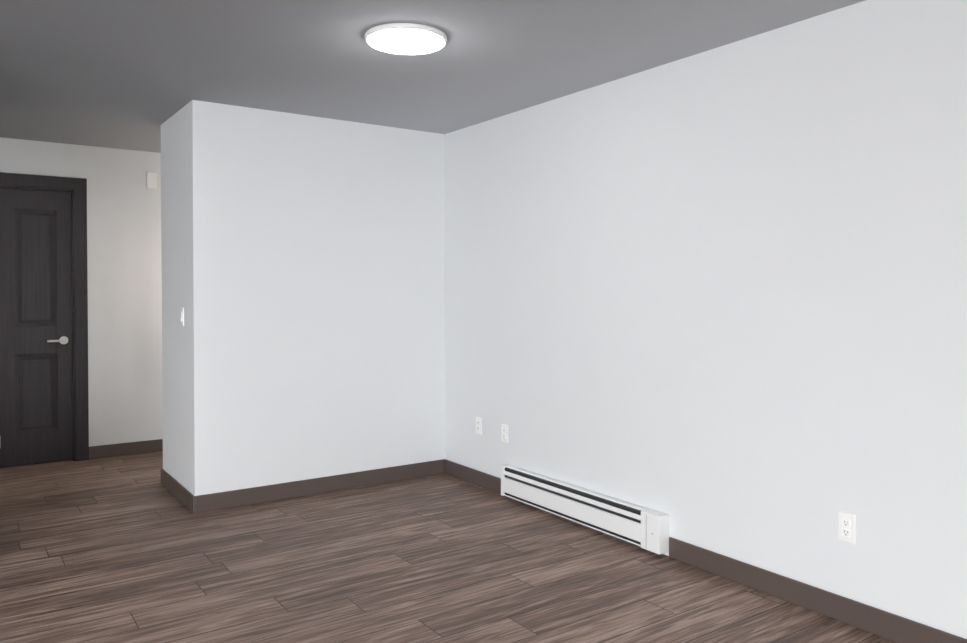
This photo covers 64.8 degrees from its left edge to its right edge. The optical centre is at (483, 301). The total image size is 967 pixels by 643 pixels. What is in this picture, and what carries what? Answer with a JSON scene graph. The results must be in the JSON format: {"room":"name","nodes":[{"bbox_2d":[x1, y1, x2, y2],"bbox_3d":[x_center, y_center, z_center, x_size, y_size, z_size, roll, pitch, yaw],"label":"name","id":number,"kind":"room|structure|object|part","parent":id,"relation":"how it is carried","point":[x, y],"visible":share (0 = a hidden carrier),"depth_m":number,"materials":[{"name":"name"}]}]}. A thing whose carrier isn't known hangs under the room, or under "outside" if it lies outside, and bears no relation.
{"room":"empty living room","nodes":[
{"label":"empty living room","id":0,"kind":"room"},
{"bbox_2d":[0,137,162,446],"bbox_3d":[-1.802,-0.005,6.904,5.200,2.440,0.150,-1,1,-35],"label":"wall","id":1,"kind":"structure","parent":0,"point":[124,273],"depth_m":6.05,"materials":[{"name":"paint"}]},
{"bbox_2d":[0,187,72,467],"bbox_3d":[-3.370,0.192,5.736,0.488,2.067,0.090,-1,1,-35],"label":"door","id":2,"kind":"structure","parent":1,"relation":"in","point":[36,400],"depth_m":5.75,"materials":[{"name":"black wood"}]},
{"bbox_3d":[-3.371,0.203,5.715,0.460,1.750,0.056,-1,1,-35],"label":"handle","id":3,"kind":"part","parent":2,"relation":"part of","materials":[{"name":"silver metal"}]},
{"bbox_2d":[0,172,88,460],"bbox_3d":[-3.400,0.141,5.787,0.689,2.183,0.169,-1,1,-35],"label":"door frame","id":4,"kind":"structure","parent":1,"relation":"attached to","point":[76,188],"depth_m":5.88,"materials":[{"name":"black wood"}]},
{"bbox_2d":[89,439,162,459],"bbox_3d":[-1.410,1.162,7.095,4.059,0.100,0.013,-1,1,-35],"label":"baseboard","id":5,"kind":"structure","parent":1,"relation":"attached to","point":[120,449],"depth_m":6.08,"materials":[{"name":"brown wood"}]},
{"bbox_2d":[146,172,156,188],"bbox_3d":[-2.686,-0.979,6.169,0.074,0.132,0.026,-1,1,-35],"label":"detector","id":6,"kind":"object","parent":1,"relation":"attached to","point":[151,179],"visible":1,"depth_m":6.16,"materials":[{"name":"white plastic"}]},
{"bbox_2d":[161,100,444,495],"bbox_3d":[-0.414,0.010,5.917,3.744,2.440,0.847,-1,1,-35],"label":"wall block","id":7,"kind":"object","parent":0,"point":[303,268],"visible":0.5,"depth_m":4.91,"materials":[{"name":"paint"}]},
{"bbox_2d":[160,468,194,512],"bbox_3d":[-1.959,1.197,4.866,0.013,0.100,0.873,-1,1,-35],"label":"baseboard","id":8,"kind":"structure","parent":7,"relation":"attached to","point":[178,491],"depth_m":4.80,"materials":[{"name":"brown wood"}]},
{"bbox_2d":[180,307,183,325],"bbox_3d":[-1.869,0.094,4.717,0.014,0.115,0.070,-1,1,-35],"label":"light switch","id":9,"kind":"object","parent":7,"relation":"attached to","point":[182,316],"visible":0.98,"depth_m":4.70,"materials":[{"name":"white plastic"}]},
{"bbox_2d":[195,459,443,512],"bbox_3d":[-0.997,1.194,5.009,1.731,0.100,0.013,-1,1,-35],"label":"baseboard","id":10,"kind":"structure","parent":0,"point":[229,499],"depth_m":4.93,"materials":[{"name":"brown wood"}]},
{"bbox_2d":[0,0,864,152],"bbox_3d":[-0.753,-1.196,1.772,9.300,0.100,9.750,-1,1,-35],"label":"ceiling","id":11,"kind":"structure","parent":0,"point":[128,74],"depth_m":3.64,"materials":[{"name":"paint"}]},
{"bbox_2d":[365,23,446,54],"bbox_3d":[-0.342,-1.157,3.369,0.364,0.028,0.364,-1,1,-35],"label":"ceiling light","id":12,"kind":"object","parent":11,"relation":"in","point":[406,38],"visible":1,"depth_m":3.31,"materials":[{"name":"white plastic"}]},
{"bbox_2d":[0,451,896,642],"bbox_3d":[-0.753,1.344,1.812,9.300,0.100,9.750,-1,1,-35],"label":"floor","id":13,"kind":"structure","parent":0,"point":[126,549],"depth_m":3.54,"materials":[{"name":"brown wood"}]},
{"bbox_2d":[445,0,966,638],"bbox_3d":[1.919,0.064,2.457,0.150,2.440,7.500,-1,1,-35],"label":"wall","id":14,"kind":"structure","parent":0,"point":[713,300],"depth_m":3.38,"materials":[{"name":"paint"}]},
{"bbox_2d":[444,459,504,495],"bbox_3d":[-0.060,1.192,5.188,0.013,0.100,0.785,-1,1,-35],"label":"baseboard","id":15,"kind":"structure","parent":14,"relation":"attached to","point":[476,477],"depth_m":5.19,"materials":[{"name":"brown wood"}]},
{"bbox_2d":[476,417,481,434],"bbox_3d":[-0.034,0.837,5.148,0.009,0.115,0.070,-1,1,-35],"label":"electrical outlet","id":16,"kind":"object","parent":14,"relation":"attached to","point":[478,425],"visible":1,"depth_m":5.14,"materials":[{"name":"white plastic"}]},
{"bbox_2d":[501,424,507,442],"bbox_3d":[0.135,0.848,4.904,0.009,0.115,0.070,-1,1,-35],"label":"electrical outlet","id":17,"kind":"object","parent":14,"relation":"attached to","point":[504,433],"visible":1,"depth_m":4.90,"materials":[{"name":"white plastic"}]},
{"bbox_2d":[501,465,668,553],"bbox_3d":[0.514,1.139,4.299,0.076,0.186,1.322,-1,1,-35],"label":"heater","id":18,"kind":"object","parent":14,"relation":"attached to","point":[644,527],"visible":1,"depth_m":4.16,"materials":[{"name":"white metal"}]},
{"bbox_2d":[669,537,966,642],"bbox_3d":[2.454,1.248,1.560,0.013,0.100,5.385,-1,1,-35],"label":"baseboard","id":19,"kind":"structure","parent":14,"relation":"attached to","point":[883,623],"depth_m":3.13,"materials":[{"name":"brown wood"}]},
{"bbox_2d":[838,511,855,543],"bbox_3d":[1.439,0.895,3.022,0.009,0.115,0.070,-1,1,-35],"label":"electrical outlet","id":20,"kind":"object","parent":14,"relation":"attached to","point":[846,527],"visible":1,"depth_m":3.02,"materials":[{"name":"white plastic"}]}
]}

